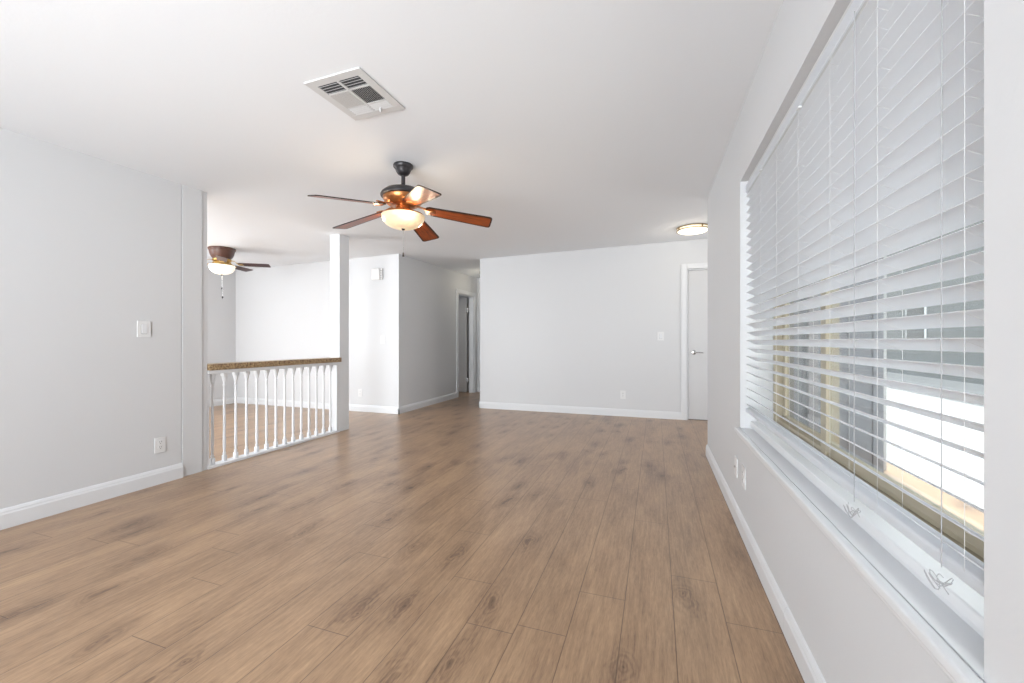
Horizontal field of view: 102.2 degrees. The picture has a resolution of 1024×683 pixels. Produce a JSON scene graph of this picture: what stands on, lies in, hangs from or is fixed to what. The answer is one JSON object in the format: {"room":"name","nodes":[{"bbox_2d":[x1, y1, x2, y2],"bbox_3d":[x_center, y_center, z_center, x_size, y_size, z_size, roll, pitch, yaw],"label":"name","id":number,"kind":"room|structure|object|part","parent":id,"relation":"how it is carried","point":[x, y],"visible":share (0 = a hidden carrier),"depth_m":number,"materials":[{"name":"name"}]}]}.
{"room":"empty living room","nodes":[
{"label":"empty living room","id":0,"kind":"room"},
{"bbox_2d":[0,127,181,508],"bbox_3d":[-3.536,-0.083,0.824,0.120,2.326,5.228,0,0,19],"label":"wall","id":1,"kind":"structure","parent":0,"point":[91,247],"depth_m":2.72,"materials":[{"name":"white paint"}]},
{"bbox_2d":[0,463,182,529],"bbox_3d":[-3.470,1.022,0.802,0.018,0.115,5.229,0,0,19],"label":"baseboard","id":2,"kind":"structure","parent":1,"relation":"attached to","point":[12,516],"depth_m":2.70,"materials":[{"name":"white paint"}]},
{"bbox_2d":[137,321,150,336],"bbox_3d":[-2.698,-0.088,3.029,0.010,0.118,0.085,0,0,19],"label":"light switch","id":3,"kind":"object","parent":1,"relation":"attached to","point":[143,327],"visible":1,"depth_m":3.02,"materials":[{"name":"white plastic"}]},
{"bbox_2d":[154,436,165,453],"bbox_3d":[-2.664,0.787,3.127,0.009,0.118,0.074,0,0,19],"label":"wall outlet","id":4,"kind":"object","parent":1,"relation":"attached to","point":[160,442],"visible":1,"depth_m":3.12,"materials":[{"name":"white plastic"}]},
{"bbox_2d":[182,185,201,476],"bbox_3d":[-2.656,-0.084,3.372,0.143,2.328,0.151,0,0,19],"label":"pillar","id":5,"kind":"structure","parent":1,"relation":"attached to","point":[191,197],"depth_m":3.33,"materials":[{"name":"white paint"}]},
{"bbox_2d":[202,191,206,470],"bbox_3d":[-2.649,-0.085,3.392,0.124,2.329,0.203,0,0,19],"label":"trim","id":6,"kind":"structure","parent":1,"relation":"attached to","point":[204,194],"depth_m":3.44,"materials":[{"name":"white paint"}]},
{"bbox_2d":[207,266,235,399],"bbox_3d":[-6.075,-0.080,3.823,0.130,2.319,7.420,0,0,19],"label":"wall","id":7,"kind":"structure","parent":0,"point":[221,313],"depth_m":6.98,"materials":[{"name":"white paint"}]},
{"bbox_2d":[209,397,233,406],"bbox_3d":[-5.990,1.028,3.846,0.016,0.103,7.120,0,0,19],"label":"baseboard","id":8,"kind":"structure","parent":7,"relation":"attached to","point":[217,402],"depth_m":6.96,"materials":[{"name":"white paint"}]},
{"bbox_2d":[236,254,402,406],"bbox_3d":[-3.244,-0.109,6.712,3.355,2.378,0.100,0,0,19],"label":"wall","id":9,"kind":"structure","parent":0,"point":[283,312],"depth_m":6.61,"materials":[{"name":"white paint"}]},
{"bbox_2d":[237,397,399,413],"bbox_3d":[-3.246,1.028,6.651,3.351,0.103,0.016,0,0,19],"label":"baseboard","id":10,"kind":"structure","parent":9,"relation":"attached to","point":[352,407],"depth_m":6.58,"materials":[{"name":"white paint"}]},
{"bbox_2d":[358,389,361,396],"bbox_3d":[-2.329,0.795,6.335,0.074,0.118,0.009,0,0,19],"label":"wall outlet","id":11,"kind":"object","parent":9,"relation":"attached to","point":[359,390],"visible":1,"depth_m":6.33,"materials":[{"name":"white plastic"}]},
{"bbox_2d":[371,268,382,279],"bbox_3d":[-2.029,-1.005,6.210,0.180,0.176,0.048,0,0,19],"label":"door chime","id":12,"kind":"object","parent":9,"relation":"attached to","point":[376,273],"visible":1,"depth_m":6.19,"materials":[{"name":"white plastic"}]},
{"bbox_2d":[0,0,782,277],"bbox_3d":[-1.531,-1.330,3.658,8.900,0.484,12.100,0,0,19],"label":"ceiling","id":13,"kind":"structure","parent":0,"point":[569,125],"depth_m":2.25,"materials":[{"name":"white paint"}]},
{"bbox_2d":[207,246,270,298],"bbox_3d":[-3.910,-0.899,5.525,1.058,0.674,1.110,0,0,19],"label":"ceiling fan","id":14,"kind":"object","parent":13,"relation":"hanging from","point":[222,256],"visible":0.83,"depth_m":5.44,"materials":[{"name":"brown wood"}]},
{"bbox_3d":[-3.871,-0.947,5.512,0.300,0.124,0.300,0,0,19],"label":"lamp shade","id":15,"kind":"part","parent":14,"relation":"part of","materials":[{"name":"white glass"}]},
{"bbox_3d":[-3.654,-1.032,5.200,0.120,0.006,0.380,15,-8,-34],"label":"blade","id":16,"kind":"part","parent":14,"relation":"part of","materials":[{"name":"brown wood"}]},
{"bbox_3d":[-3.863,-1.032,5.892,0.120,0.006,0.380,-12,0,1],"label":"blade","id":17,"kind":"part","parent":14,"relation":"part of","materials":[{"name":"brown wood"}]},
{"bbox_3d":[-3.507,-1.032,5.622,0.380,0.006,0.120,0,-12,-17],"label":"blade","id":18,"kind":"part","parent":14,"relation":"part of","materials":[{"name":"brown wood"}]},
{"bbox_2d":[304,67,404,120],"bbox_3d":[-0.802,-1.255,2.140,0.332,0.030,0.370,-1,1,19],"label":"ceiling vent","id":19,"kind":"object","parent":13,"relation":"in","point":[354,92],"visible":1,"depth_m":2.12,"materials":[{"name":"white metal"}]},
{"bbox_2d":[308,161,491,256],"bbox_3d":[-0.812,-0.946,3.027,1.234,0.667,1.253,0,0,19],"label":"ceiling fan","id":20,"kind":"object","parent":13,"relation":"hanging from","point":[402,199],"visible":1,"depth_m":2.95,"materials":[{"name":"brown wood"}]},
{"bbox_3d":[-1.067,-0.924,2.709,0.150,0.006,0.483,16,18,41],"label":"blade","id":21,"kind":"part","parent":20,"relation":"part of","materials":[{"name":"brown wood"}]},
{"bbox_3d":[-1.155,-0.924,3.174,0.483,0.006,0.150,-8,8,25],"label":"blade","id":22,"kind":"part","parent":20,"relation":"part of","materials":[{"name":"brown wood"}]},
{"bbox_3d":[-0.790,-1.076,3.003,0.320,0.072,0.320,0,0,19],"label":"motor","id":23,"kind":"part","parent":20,"relation":"part of","materials":[{"name":"brown metal"}]},
{"bbox_3d":[-0.790,-0.863,3.003,0.306,0.098,0.306,0,0,19],"label":"lamp shade","id":24,"kind":"part","parent":20,"relation":"part of","materials":[{"name":"beige glass"}]},
{"bbox_3d":[-0.597,-0.924,2.649,0.150,0.006,0.483,14,1,-30],"label":"blade","id":25,"kind":"part","parent":20,"relation":"part of","materials":[{"name":"brown wood"}]},
{"bbox_3d":[-0.740,-0.924,3.402,0.150,0.006,0.483,-12,-9,6],"label":"blade","id":26,"kind":"part","parent":20,"relation":"part of","materials":[{"name":"brown wood"}]},
{"bbox_3d":[-0.395,-0.924,3.078,0.483,0.006,0.150,8,-13,-11],"label":"blade","id":27,"kind":"part","parent":20,"relation":"part of","materials":[{"name":"brown wood"}]},
{"bbox_2d":[676,223,707,234],"bbox_3d":[2.174,-1.333,4.961,0.372,0.066,0.372,0,0,19],"label":"ceiling light","id":28,"kind":"object","parent":13,"relation":"attached to","point":[695,228],"visible":0.91,"depth_m":4.87,"materials":[{"name":"white glass"}]},
{"bbox_2d":[678,227,707,234],"bbox_3d":[2.174,-1.318,4.961,0.346,0.036,0.346,0,0,19],"label":"diffuser","id":29,"kind":"object","parent":28,"relation":"attached to","point":[681,230],"depth_m":4.91,"materials":[{"name":"white glass"}]},
{"bbox_2d":[403,255,476,405],"bbox_3d":[-1.225,-0.133,7.565,0.105,2.426,2.840,0,0,19],"label":"wall","id":30,"kind":"structure","parent":0,"point":[429,290],"depth_m":6.94,"materials":[{"name":"white paint"}]},
{"bbox_2d":[398,387,479,413],"bbox_3d":[-0.784,1.028,7.297,0.905,0.103,2.856,0,0,19],"label":"baseboard","id":31,"kind":"structure","parent":30,"relation":"attached to","point":[421,404],"depth_m":6.85,"materials":[{"name":"white paint"}]},
{"bbox_2d":[456,288,475,396],"bbox_3d":[-1.301,0.040,8.418,0.841,2.080,0.890,0,0,19],"label":"door frame","id":32,"kind":"structure","parent":30,"relation":"in","point":[462,380],"depth_m":8.64,"materials":[{"name":"white paint"}]},
{"bbox_3d":[-1.263,0.082,8.783,0.672,1.972,0.036,0,0,19],"label":"panel","id":33,"kind":"part","parent":32,"relation":"part of","materials":[{"name":"grey paint"}]},
{"bbox_2d":[459,295,468,390],"bbox_3d":[-2.118,-0.133,7.898,1.800,2.425,2.880,0,0,19],"label":"wall","id":34,"kind":"structure","parent":0,"point":[459,295],"depth_m":8.91,"materials":[{"name":"white paint"}]},
{"bbox_2d":[477,278,479,386],"bbox_3d":[-0.294,-0.141,8.691,0.912,2.443,0.100,0,0,19],"label":"wall","id":35,"kind":"structure","parent":0,"point":[478,279],"depth_m":8.79,"materials":[{"name":"white paint"}]},
{"bbox_2d":[0,391,983,682],"bbox_3d":[-1.477,1.080,3.557,9.024,0.001,14.590,0,0,19],"label":"floor","id":36,"kind":"structure","parent":0,"point":[456,540],"depth_m":1.98,"materials":[{"name":"brown wood"}]},
{"bbox_2d":[207,357,341,469],"bbox_3d":[-2.359,0.638,4.214,0.170,0.884,1.539,0,0,19],"label":"railing","id":37,"kind":"object","parent":36,"relation":"on","point":[333,363],"visible":0.99,"depth_m":4.03,"materials":[{"name":"white wood"}]},
{"bbox_3d":[-2.595,0.669,3.492,0.080,0.778,0.019,0,0,19],"label":"post","id":38,"kind":"part","parent":37,"relation":"part of","materials":[{"name":"white paint"}]},
{"bbox_3d":[-2.340,0.264,4.202,0.095,0.032,1.528,0,0,19],"label":"rail","id":39,"kind":"part","parent":37,"relation":"part of","materials":[{"name":"white paint"}]},
{"bbox_3d":[-2.342,1.069,4.202,0.100,0.022,1.528,0,0,19],"label":"rail","id":40,"kind":"part","parent":37,"relation":"part of","materials":[{"name":"white paint"}]},
{"bbox_3d":[-2.359,0.222,4.214,0.170,0.052,1.539,0,0,19],"label":"cap rail","id":41,"kind":"part","parent":37,"relation":"part of","materials":[{"name":"brown laminate"}]},
{"bbox_3d":[-2.102,0.669,4.905,0.090,0.778,0.043,0,0,19],"label":"post","id":42,"kind":"part","parent":37,"relation":"part of","materials":[{"name":"white paint"}]},
{"bbox_2d":[330,234,348,430],"bbox_3d":[-2.092,-0.099,5.011,0.140,2.358,0.163,0,0,19],"label":"post","id":43,"kind":"object","parent":36,"relation":"on","point":[339,244],"visible":0.86,"depth_m":4.95,"materials":[{"name":"white paint"}]},
{"bbox_2d":[480,238,707,411],"bbox_3d":[1.582,-0.164,5.999,4.403,2.487,0.120,0,0,19],"label":"wall","id":44,"kind":"structure","parent":0,"point":[577,328],"depth_m":6.11,"materials":[{"name":"white paint"}]},
{"bbox_2d":[479,401,680,419],"bbox_3d":[1.211,1.028,7.080,3.025,0.103,1.951,0,0,19],"label":"baseboard","id":45,"kind":"structure","parent":44,"relation":"attached to","point":[489,405],"depth_m":6.10,"materials":[{"name":"white paint"}]},
{"bbox_2d":[620,391,625,398],"bbox_3d":[1.592,0.772,5.926,0.074,0.118,0.009,0,0,19],"label":"wall outlet","id":46,"kind":"object","parent":44,"relation":"attached to","point":[622,393],"visible":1,"depth_m":5.92,"materials":[{"name":"white plastic"}]},
{"bbox_2d":[657,332,663,339],"bbox_3d":[2.073,-0.067,5.758,0.085,0.118,0.010,0,0,19],"label":"light switch","id":47,"kind":"object","parent":44,"relation":"attached to","point":[660,335],"visible":1,"depth_m":5.76,"materials":[{"name":"white plastic"}]},
{"bbox_2d":[681,263,707,420],"bbox_3d":[2.801,0.013,5.557,0.984,2.135,0.151,0,0,19],"label":"door","id":48,"kind":"structure","parent":44,"relation":"in","point":[694,281],"depth_m":5.64,"materials":[{"name":"white paint"}]},
{"bbox_2d":[789,257,883,472],"bbox_3d":[2.506,-0.195,3.496,1.010,2.650,0.077,0,0,19],"label":"wall","id":49,"kind":"structure","parent":0,"point":[864,440],"depth_m":3.37,"materials":[{"name":"paint"}]},
{"bbox_2d":[804,281,819,431],"bbox_3d":[2.459,-0.172,3.348,0.090,2.597,0.232,0,0,19],"label":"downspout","id":50,"kind":"object","parent":49,"relation":"attached to","point":[808,414],"visible":0.3,"depth_m":3.39,"materials":[{"name":"grey metal"}]},
{"bbox_2d":[708,0,1023,682],"bbox_3d":[0.760,-0.138,0.418,0.240,2.436,7.290,0,0,19],"label":"wall","id":51,"kind":"structure","parent":0,"point":[851,635],"depth_m":1.07,"materials":[{"name":"white paint"}]},
{"bbox_2d":[734,455,737,477],"bbox_3d":[1.349,0.758,2.495,0.015,0.118,0.074,0,0,19],"label":"cable plate","id":52,"kind":"object","parent":51,"relation":"attached to","point":[735,457],"visible":1,"depth_m":2.47,"materials":[{"name":"white plastic"}]},
{"bbox_2d":[742,464,745,489],"bbox_3d":[1.276,0.750,2.277,0.009,0.118,0.085,0,0,19],"label":"wall outlet","id":53,"kind":"object","parent":51,"relation":"attached to","point":[743,467],"visible":1,"depth_m":2.26,"materials":[{"name":"white plastic"}]},
{"bbox_2d":[706,444,825,682],"bbox_3d":[1.227,1.028,0.264,1.256,0.103,7.306,0,0,19],"label":"baseboard","id":54,"kind":"structure","parent":51,"relation":"attached to","point":[806,663],"depth_m":1.66,"materials":[{"name":"white paint"}]},
{"bbox_2d":[734,274,983,682],"bbox_3d":[1.108,-0.187,1.470,0.256,1.466,1.945,0,0,19],"label":"window","id":55,"kind":"structure","parent":51,"relation":"in","point":[950,628],"depth_m":0.99,"materials":[{"name":"beige plastic"}]},
{"bbox_3d":[1.077,0.524,1.480,0.191,0.044,1.945,0,0,19],"label":"sill","id":56,"kind":"part","parent":55,"relation":"part of","materials":[{"name":"white paint"}]},
{"bbox_2d":[746,0,983,596],"bbox_3d":[1.055,-0.230,1.485,0.075,1.376,1.856,0,0,19],"label":"window blind","id":57,"kind":"object","parent":55,"relation":"attached to","point":[878,153],"visible":0.94,"depth_m":0.97,"materials":[{"name":"white plastic"}]},
{"bbox_3d":[0.880,-0.196,1.065,0.012,1.308,0.066,0,0,10],"label":"pull cord","id":58,"kind":"part","parent":57,"relation":"part of","materials":[{"name":"grey plastic"}]},
{"bbox_3d":[1.060,0.394,1.484,0.052,0.024,1.848,0,0,19],"label":"rail","id":59,"kind":"part","parent":57,"relation":"part of","materials":[{"name":"white plastic"}]},
{"bbox_3d":[0.766,-0.201,0.739,0.012,1.297,0.058,0,0,9],"label":"pull cord","id":60,"kind":"part","parent":57,"relation":"part of","materials":[{"name":"white fabric"}]},
{"bbox_3d":[1.197,-0.198,1.436,0.065,1.444,1.880,0,0,19],"label":"frame","id":61,"kind":"part","parent":55,"relation":"part of","materials":[{"name":"beige plastic"}]},
{"bbox_3d":[1.195,-0.215,1.437,0.056,1.327,1.796,0,0,19],"label":"sash frame","id":62,"kind":"part","parent":55,"relation":"part of","materials":[{"name":"beige plastic"}]},
{"bbox_2d":[884,256,886,469],"bbox_3d":[3.376,-0.164,4.338,0.120,2.487,1.835,0,0,19],"label":"wall","id":63,"kind":"structure","parent":0,"point":[885,276],"depth_m":3.45,"materials":[{"name":"white paint"}]},
{"label":"outside","id":64,"kind":"structure","parent":0,"visible":0},
{"bbox_2d":[887,372,983,509],"bbox_3d":[13.395,1.155,6.979,19.300,0.050,38.000,0,0,19],"label":"ground","id":65,"kind":"structure","parent":64,"point":[952,482],"depth_m":4.89,"materials":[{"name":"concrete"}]},
{"bbox_2d":[887,220,983,384],"bbox_3d":[12.733,-1.640,7.739,3.650,5.540,29.600,0,0,19],"label":"house","id":66,"kind":"structure","parent":65,"relation":"on","point":[971,358],"depth_m":12.34,"materials":[{"name":"grey"}]},
{"bbox_3d":[13.108,-0.595,13.433,0.009,1.010,0.960,0,0,19],"label":"pane","id":67,"kind":"part","parent":66,"relation":"part of","materials":[{"name":"grey"}]}
]}

